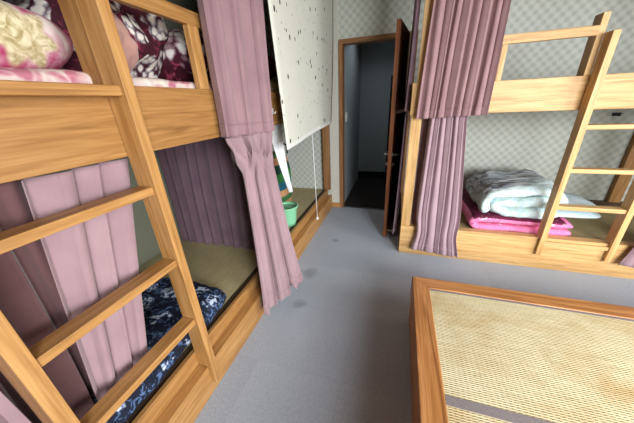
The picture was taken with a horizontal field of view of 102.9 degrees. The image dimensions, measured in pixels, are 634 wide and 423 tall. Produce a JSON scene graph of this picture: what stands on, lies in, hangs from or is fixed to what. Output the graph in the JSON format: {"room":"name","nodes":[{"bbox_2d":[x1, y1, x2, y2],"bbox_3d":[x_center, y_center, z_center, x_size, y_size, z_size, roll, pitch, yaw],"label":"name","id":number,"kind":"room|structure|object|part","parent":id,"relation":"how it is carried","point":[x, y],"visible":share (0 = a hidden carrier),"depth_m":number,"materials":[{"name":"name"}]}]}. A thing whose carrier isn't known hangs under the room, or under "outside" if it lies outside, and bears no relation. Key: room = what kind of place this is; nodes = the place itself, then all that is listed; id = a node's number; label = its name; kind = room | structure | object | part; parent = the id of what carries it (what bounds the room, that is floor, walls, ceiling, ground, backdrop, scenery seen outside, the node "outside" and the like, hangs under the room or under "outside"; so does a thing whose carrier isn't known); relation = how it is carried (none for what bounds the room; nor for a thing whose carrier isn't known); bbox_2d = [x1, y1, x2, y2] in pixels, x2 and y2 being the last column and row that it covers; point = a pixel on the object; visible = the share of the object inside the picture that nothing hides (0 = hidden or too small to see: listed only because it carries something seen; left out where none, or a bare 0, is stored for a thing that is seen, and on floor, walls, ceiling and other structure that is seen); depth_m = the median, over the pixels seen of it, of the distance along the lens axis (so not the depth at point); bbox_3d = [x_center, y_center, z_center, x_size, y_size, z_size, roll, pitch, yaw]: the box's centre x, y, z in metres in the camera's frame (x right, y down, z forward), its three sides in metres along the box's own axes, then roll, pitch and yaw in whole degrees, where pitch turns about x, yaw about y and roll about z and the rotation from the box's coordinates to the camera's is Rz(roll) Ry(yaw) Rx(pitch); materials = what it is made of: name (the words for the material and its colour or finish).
{"room":"dormitory","nodes":[
{"label":"dormitory","id":0,"kind":"room"},
{"bbox_2d":[30,0,201,266],"bbox_3d":[-1.591,-0.365,1.404,0.100,2.500,5.000,5,24,17],"label":"wall","id":1,"kind":"structure","parent":0,"point":[148,248],"depth_m":2.06,"materials":[{"name":"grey paint"}]},
{"bbox_2d":[344,44,360,200],"bbox_3d":[0.497,-1.537,3.873,0.100,2.500,1.450,5,24,17],"label":"wall","id":2,"kind":"structure","parent":0,"point":[352,53],"depth_m":3.85,"materials":[{"name":"paint"}]},
{"bbox_2d":[358,40,395,171],"bbox_3d":[1.302,-1.794,4.375,3.500,2.500,0.100,5,24,17],"label":"wall","id":3,"kind":"structure","parent":0,"point":[377,58],"depth_m":4.38,"materials":[{"name":"paint"}]},
{"bbox_2d":[358,171,384,178],"bbox_3d":[1.861,-0.642,4.636,2.205,0.130,0.020,5,24,17],"label":"baseboard","id":4,"kind":"structure","parent":3,"relation":"attached to","point":[361,174],"depth_m":4.87,"materials":[{"name":"black"}]},
{"bbox_2d":[194,178,633,422],"bbox_3d":[1.321,0.735,1.806,5.600,0.100,6.550,5,24,17],"label":"floor","id":5,"kind":"structure","parent":0,"point":[336,349],"depth_m":1.74,"materials":[{"name":"grey carpet"}]},
{"bbox_2d":[0,0,331,422],"bbox_3d":[-0.836,-0.580,1.838,1.055,2.480,3.408,5,24,17],"label":"bunk bed","id":6,"kind":"object","parent":5,"relation":"on","point":[39,135],"visible":0.33,"depth_m":1.01,"materials":[{"name":"brown wood"}]},
{"bbox_2d":[0,391,31,422],"bbox_3d":[-0.873,0.459,0.535,0.037,0.877,0.268,5,24,17],"label":"curtain","id":7,"kind":"object","parent":6,"relation":"hanging from","point":[9,413],"visible":1,"depth_m":0.69,"materials":[{"name":"pink fabric"}]},
{"bbox_2d":[0,179,94,422],"bbox_3d":[-0.880,0.394,0.686,0.072,0.877,0.489,5,24,17],"label":"curtain","id":8,"kind":"object","parent":6,"relation":"hanging from","point":[30,300],"visible":0.46,"depth_m":0.75,"materials":[{"name":"pink fabric"}]},
{"bbox_3d":[-0.706,-0.576,0.767,0.073,0.348,0.065,5,24,17],"label":"guard rail post","id":9,"kind":"part","parent":6,"relation":"part of","materials":[{"name":"brown wood"}]},
{"bbox_2d":[21,158,147,401],"bbox_3d":[-0.747,0.289,0.925,0.056,0.887,0.398,5,24,17],"label":"curtain","id":10,"kind":"object","parent":6,"relation":"hanging from","point":[88,260],"visible":0.64,"depth_m":0.87,"materials":[{"name":"pink fabric"}]},
{"bbox_2d":[0,67,211,88],"bbox_3d":[-1.115,-0.493,1.052,0.915,0.086,1.679,5,24,17],"label":"futon","id":11,"kind":"object","parent":6,"relation":"on","point":[18,74],"visible":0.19,"depth_m":0.74,"materials":[{"name":"pink fabric"}]},
{"bbox_2d":[0,0,73,68],"bbox_3d":[-0.944,-0.475,0.661,0.204,0.223,0.513,5,24,17],"label":"pillow","id":12,"kind":"object","parent":11,"relation":"on","point":[28,39],"visible":0.79,"depth_m":0.73,"materials":[{"name":"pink fabric"}]},
{"bbox_2d":[2,0,22,4],"bbox_3d":[-1.073,-0.605,0.582,0.348,0.195,0.590,5,24,17],"label":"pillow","id":13,"kind":"object","parent":12,"relation":"on","point":[13,2],"visible":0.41,"depth_m":0.77,"materials":[{"name":"beige fabric"}]},
{"bbox_2d":[15,0,168,77],"bbox_3d":[-1.008,-0.815,1.076,0.553,0.555,0.581,5,24,17],"label":"duvet","id":14,"kind":"object","parent":11,"relation":"on","point":[149,31],"visible":0.23,"depth_m":1.07,"materials":[{"name":"purple fabric"}]},
{"bbox_2d":[112,12,138,72],"bbox_3d":[-0.806,-0.648,0.987,0.143,0.238,0.205,5,24,17],"label":"blanket","id":15,"kind":"object","parent":11,"relation":"on","point":[130,47],"visible":0.23,"depth_m":0.99,"materials":[{"name":"pink fabric"}]},
{"bbox_2d":[159,29,210,81],"bbox_3d":[-0.752,-0.864,1.434,0.362,0.277,0.414,5,24,17],"label":"cushion","id":16,"kind":"object","parent":11,"relation":"on","point":[176,66],"visible":0.3,"depth_m":1.28,"materials":[{"name":"purple fabric"}]},
{"bbox_2d":[0,0,220,422],"bbox_3d":[-0.679,0.081,0.752,0.080,1.984,0.528,5,24,17],"label":"ladder","id":17,"kind":"object","parent":6,"relation":"attached to","point":[21,365],"visible":1,"depth_m":0.77,"materials":[{"name":"brown wood"}]},
{"bbox_3d":[-0.598,-0.799,1.001,0.030,0.055,0.580,5,24,17],"label":"guard rail","id":18,"kind":"part","parent":6,"relation":"part of","materials":[{"name":"brown wood"}]},
{"bbox_2d":[124,240,257,422],"bbox_3d":[-1.068,0.645,1.542,0.966,0.038,1.796,5,24,17],"label":"mat","id":19,"kind":"object","parent":6,"relation":"on","point":[229,269],"visible":0.02,"depth_m":1.93,"materials":[{"name":"beige wicker"}]},
{"bbox_2d":[92,273,225,422],"bbox_3d":[-1.093,0.684,1.181,0.878,0.168,1.122,5,24,17],"label":"futon","id":20,"kind":"object","parent":19,"relation":"on","point":[161,308],"visible":0.27,"depth_m":1.30,"materials":[{"name":"blue fabric"}]},
{"bbox_3d":[-0.555,-0.706,1.169,0.030,0.253,0.065,5,24,17],"label":"guard rail post","id":21,"kind":"part","parent":6,"relation":"part of","materials":[{"name":"brown wood"}]},
{"bbox_2d":[156,137,254,250],"bbox_3d":[-0.852,-0.164,2.052,0.920,1.021,0.046,5,24,17],"label":"curtain","id":22,"kind":"object","parent":6,"relation":"hanging from","point":[205,185],"visible":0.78,"depth_m":2.08,"materials":[{"name":"purple fabric"}]},
{"bbox_2d":[208,80,279,91],"bbox_3d":[-0.634,-1.056,2.234,0.761,0.161,0.863,5,24,17],"label":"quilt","id":23,"kind":"object","parent":6,"relation":"on","point":[274,85],"visible":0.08,"depth_m":1.98,"materials":[{"name":"fabric"}]},
{"bbox_2d":[267,55,276,78],"bbox_3d":[-0.534,-1.188,2.072,0.370,0.221,0.537,5,24,17],"label":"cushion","id":24,"kind":"object","parent":23,"relation":"on","point":[271,62],"visible":0.12,"depth_m":2.06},
{"bbox_2d":[225,131,302,314],"bbox_3d":[-0.297,0.076,1.726,0.280,1.184,0.555,5,24,17],"label":"curtain","id":25,"kind":"object","parent":6,"relation":"hanging from","point":[277,262],"visible":0.98,"depth_m":1.67,"materials":[{"name":"pink fabric"}]},
{"bbox_2d":[272,124,292,192],"bbox_3d":[-0.307,-0.431,2.243,0.036,0.672,0.385,3,24,14],"label":"towel","id":26,"kind":"object","parent":6,"relation":"hanging from","point":[277,140],"visible":0.95,"depth_m":2.19,"materials":[{"name":"white fabric"}]},
{"bbox_2d":[289,187,324,231],"bbox_3d":[-0.567,-0.023,3.030,0.966,0.038,1.601,5,24,17],"label":"mat","id":27,"kind":"object","parent":6,"relation":"on","point":[305,198],"visible":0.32,"depth_m":3.27,"materials":[{"name":"beige wicker"}]},
{"bbox_2d":[272,142,291,201],"bbox_3d":[-0.446,-0.388,2.842,0.266,0.764,0.312,5,24,17],"label":"striped bag","id":28,"kind":"object","parent":27,"relation":"on","point":[286,195],"visible":0.25,"depth_m":2.73,"materials":[{"name":"fabric"}]},
{"bbox_2d":[282,201,297,226],"bbox_3d":[-0.302,0.033,2.559,0.240,0.206,0.240,5,24,17],"label":"basket","id":29,"kind":"object","parent":27,"relation":"on","point":[290,208],"visible":0.57,"depth_m":2.51,"materials":[{"name":"green plastic"}]},
{"bbox_3d":[0.125,-0.763,3.353,0.087,0.983,0.058,5,24,17],"label":"post","id":30,"kind":"part","parent":6,"relation":"part of","materials":[{"name":"brown wood"}]},
{"bbox_2d":[384,75,392,184],"bbox_3d":[1.531,-1.299,4.188,0.680,1.720,0.420,5,24,17],"label":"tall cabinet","id":31,"kind":"object","parent":5,"relation":"on","point":[391,75],"visible":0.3,"depth_m":4.04,"materials":[{"name":"brown wood"}]},
{"bbox_2d":[398,0,633,278],"bbox_3d":[2.525,-0.807,1.980,3.419,2.480,1.028,5,24,17],"label":"bunk bed","id":32,"kind":"object","parent":5,"relation":"on","point":[617,90],"visible":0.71,"depth_m":2.00,"materials":[{"name":"brown wood"}]},
{"bbox_2d":[392,111,407,233],"bbox_3d":[0.883,-0.449,2.676,0.048,1.104,0.860,5,25,17],"label":"curtain","id":33,"kind":"object","parent":32,"relation":"hanging from","point":[395,222],"visible":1,"depth_m":2.37,"materials":[{"name":"purple fabric"}]},
{"bbox_3d":[0.825,-0.326,2.228,0.080,0.981,0.034,5,24,17],"label":"post","id":34,"kind":"part","parent":32,"relation":"part of","materials":[{"name":"brown wood"}]},
{"bbox_2d":[404,0,420,110],"bbox_3d":[0.829,-1.491,2.169,0.052,1.142,0.756,5,24,17],"label":"curtain","id":35,"kind":"object","parent":32,"relation":"hanging from","point":[417,3],"visible":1,"depth_m":1.98,"materials":[{"name":"fabric"}]},
{"bbox_3d":[0.791,-0.882,1.989,0.092,0.232,0.034,5,24,17],"label":"post","id":36,"kind":"part","parent":32,"relation":"part of","materials":[{"name":"brown wood"}]},
{"bbox_2d":[410,118,429,223],"bbox_3d":[0.937,-0.338,2.268,0.130,0.989,0.089,-2,23,1],"label":"curtain","id":37,"kind":"object","parent":32,"relation":"hanging from","point":[425,122],"visible":0.52,"depth_m":2.24,"materials":[{"name":"purple fabric"}]},
{"bbox_3d":[0.781,-1.437,1.743,0.067,0.980,0.034,5,24,17],"label":"post","id":38,"kind":"part","parent":32,"relation":"part of","materials":[{"name":"brown wood"}]},
{"bbox_2d":[411,116,466,257],"bbox_3d":[1.071,-0.166,2.147,0.406,1.220,0.115,5,24,17],"label":"curtain","id":39,"kind":"object","parent":32,"relation":"hanging from","point":[438,213],"visible":0.98,"depth_m":2.14,"materials":[{"name":"fabric"}]},
{"bbox_3d":[1.298,-1.046,1.782,0.035,0.223,0.030,5,24,17],"label":"guard rail post","id":40,"kind":"part","parent":32,"relation":"part of","materials":[{"name":"brown wood"}]},
{"bbox_2d":[410,201,632,241],"bbox_3d":[1.825,0.027,2.641,1.743,0.038,0.940,5,24,17],"label":"mat","id":41,"kind":"object","parent":32,"relation":"on","point":[593,228],"visible":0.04,"depth_m":2.25,"materials":[{"name":"beige wicker"}]},
{"bbox_2d":[461,189,572,235],"bbox_3d":[1.862,-0.029,2.539,0.770,0.148,0.824,5,24,17],"label":"futon","id":42,"kind":"object","parent":41,"relation":"on","point":[489,220],"visible":0.48,"depth_m":2.23,"materials":[{"name":"pink fabric"}]},
{"bbox_2d":[465,169,567,218],"bbox_3d":[1.861,-0.198,2.441,0.679,0.317,0.725,5,24,17],"label":"duvet","id":43,"kind":"object","parent":42,"relation":"on","point":[524,193],"visible":0.93,"depth_m":2.21,"materials":[{"name":"grey fabric"}]},
{"bbox_2d":[556,210,600,218],"bbox_3d":[2.169,-0.036,2.258,0.445,0.078,0.402,5,24,17],"label":"pillow","id":44,"kind":"object","parent":42,"relation":"on","point":[561,213],"visible":0.24,"depth_m":2.09,"materials":[{"name":"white fabric"}]},
{"bbox_2d":[563,192,595,205],"bbox_3d":[2.126,-0.104,2.241,0.447,0.080,0.404,5,24,17],"label":"pillow","id":45,"kind":"object","parent":44,"relation":"on","point":[574,199],"visible":0.25,"depth_m":2.12,"materials":[{"name":"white fabric"}]},
{"bbox_3d":[1.513,-1.155,1.658,0.520,0.055,0.030,5,24,17],"label":"guard rail","id":46,"kind":"part","parent":32,"relation":"part of","materials":[{"name":"brown wood"}]},
{"bbox_2d":[535,29,633,262],"bbox_3d":[2.045,-0.355,1.776,0.488,1.574,0.080,5,24,17],"label":"ladder","id":47,"kind":"object","parent":32,"relation":"attached to","point":[625,213],"visible":0.97,"depth_m":1.82,"materials":[{"name":"brown wood"}]},
{"bbox_3d":[1.786,-1.073,1.636,0.037,0.343,0.087,5,24,17],"label":"guard rail post","id":48,"kind":"part","parent":32,"relation":"part of","materials":[{"name":"brown wood"}]},
{"bbox_2d":[596,205,633,241],"bbox_3d":[3.414,0.155,2.163,1.578,0.038,0.940,5,24,17],"label":"mat","id":49,"kind":"object","parent":32,"relation":"on","point":[608,219],"visible":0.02,"depth_m":2.34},
{"bbox_3d":[3.090,-0.542,2.469,0.100,1.105,0.046,5,24,17],"label":"post","id":50,"kind":"part","parent":32,"relation":"part of","materials":[{"name":"brown wood"}]},
{"bbox_2d":[618,247,633,267],"bbox_3d":[2.582,-0.081,1.683,0.554,1.145,0.095,5,24,17],"label":"curtain","id":51,"kind":"object","parent":32,"relation":"hanging from","point":[628,260],"visible":1,"depth_m":1.93,"materials":[{"name":"pink fabric"}]},
{"bbox_2d":[409,276,633,422],"bbox_3d":[1.333,1.074,0.454,2.150,0.350,2.132,5,24,17],"label":"platform","id":52,"kind":"object","parent":5,"relation":"on","point":[479,354],"visible":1,"depth_m":1.10,"materials":[{"name":"beige wicker"}]},
{"bbox_3d":[1.310,1.111,0.523,2.048,0.209,2.030,5,24,17],"label":"panel","id":53,"kind":"part","parent":52,"relation":"part of","materials":[{"name":"orange wood"}]},
{"bbox_3d":[0.346,0.894,0.705,0.094,0.130,2.129,5,24,17],"label":"frame","id":54,"kind":"part","parent":52,"relation":"part of","materials":[{"name":"orange wood"}]},
{"bbox_3d":[1.627,0.574,1.298,2.147,0.130,0.094,5,24,17],"label":"frame","id":55,"kind":"part","parent":52,"relation":"part of","materials":[{"name":"orange wood"}]},
{"bbox_2d":[263,0,633,200],"bbox_3d":[1.802,-1.110,2.736,5.500,2.500,0.100,5,24,17],"label":"wall","id":56,"kind":"structure","parent":0,"point":[536,141],"depth_m":2.60,"materials":[{"name":"paper"}]},
{"bbox_2d":[330,0,339,202],"bbox_3d":[0.218,-1.224,3.158,0.125,2.382,0.006,5,24,17],"label":"trim","id":57,"kind":"structure","parent":56,"relation":"attached to","point":[334,126],"depth_m":3.19,"materials":[{"name":"grey paint"}]},
{"bbox_2d":[332,202,339,206],"bbox_3d":[0.272,-0.098,3.639,0.125,0.068,0.018,5,24,17],"label":"baseboard","id":58,"kind":"structure","parent":56,"relation":"attached to","point":[334,204],"depth_m":3.63,"materials":[{"name":"brown wood"}]},
{"bbox_2d":[343,206,383,209],"bbox_3d":[0.740,-0.041,3.531,0.750,0.006,0.035,5,24,17],"label":"trim","id":59,"kind":"structure","parent":56,"relation":"attached to","point":[343,206],"depth_m":3.55,"materials":[{"name":"metal"}]},
{"bbox_2d":[338,35,417,209],"bbox_3d":[0.703,-0.959,3.163,0.840,1.985,0.120,5,24,17],"label":"trim","id":60,"kind":"structure","parent":56,"relation":"attached to","point":[340,46],"depth_m":3.15,"materials":[{"name":"brown wood"}]},
{"bbox_2d":[338,30,418,45],"bbox_3d":[0.657,-1.890,2.760,0.840,0.045,0.120,5,24,17],"label":"trim","id":61,"kind":"structure","parent":56,"relation":"attached to","point":[391,36],"depth_m":2.75,"materials":[{"name":"brown wood"}]},
{"bbox_2d":[383,18,410,236],"bbox_3d":[0.857,-0.764,2.692,0.146,1.963,0.760,8,26,24],"label":"door","id":62,"kind":"structure","parent":56,"relation":"in","point":[403,36],"depth_m":2.46,"materials":[{"name":"brown wood"}]},
{"bbox_3d":[0.976,-1.345,0.099,5.600,0.100,5.000,5,24,17],"label":"ceiling","id":63,"kind":"structure","parent":0,"visible":0},
{"bbox_2d":[268,0,332,219],"bbox_3d":[-0.034,-0.954,2.364,0.060,2.283,1.690,5,24,17],"label":"roller blind","id":64,"kind":"object","parent":63,"relation":"hanging from","point":[302,30],"visible":1,"depth_m":2.08,"materials":[{"name":"fabric"}]},
{"bbox_3d":[-0.021,-0.343,2.617,0.007,0.885,0.027,10,26,27],"label":"pull cord","id":65,"kind":"part","parent":64,"relation":"part of","materials":[{"name":"white fabric"}]},
{"bbox_3d":[1.574,-1.773,1.259,1.790,0.018,0.018,5,24,17],"label":"curtain rod","id":66,"kind":"object","parent":63,"relation":"attached to","visible":0},
{"bbox_2d":[416,0,511,118],"bbox_3d":[0.983,-1.258,1.681,0.486,1.198,0.050,5,24,17],"label":"curtain","id":67,"kind":"object","parent":66,"relation":"hanging from","point":[466,37],"visible":1,"depth_m":1.75,"materials":[{"name":"pink fabric"}]},
{"bbox_3d":[-0.445,-1.602,1.093,0.018,0.018,0.900,5,24,17],"label":"curtain rod","id":68,"kind":"object","parent":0,"visible":0},
{"bbox_2d":[196,0,273,137],"bbox_3d":[-0.411,-1.023,1.312,0.110,1.209,0.592,5,24,17],"label":"curtain","id":69,"kind":"object","parent":68,"relation":"hanging from","point":[233,31],"visible":1,"depth_m":1.32,"materials":[{"name":"pink fabric"}]}
]}

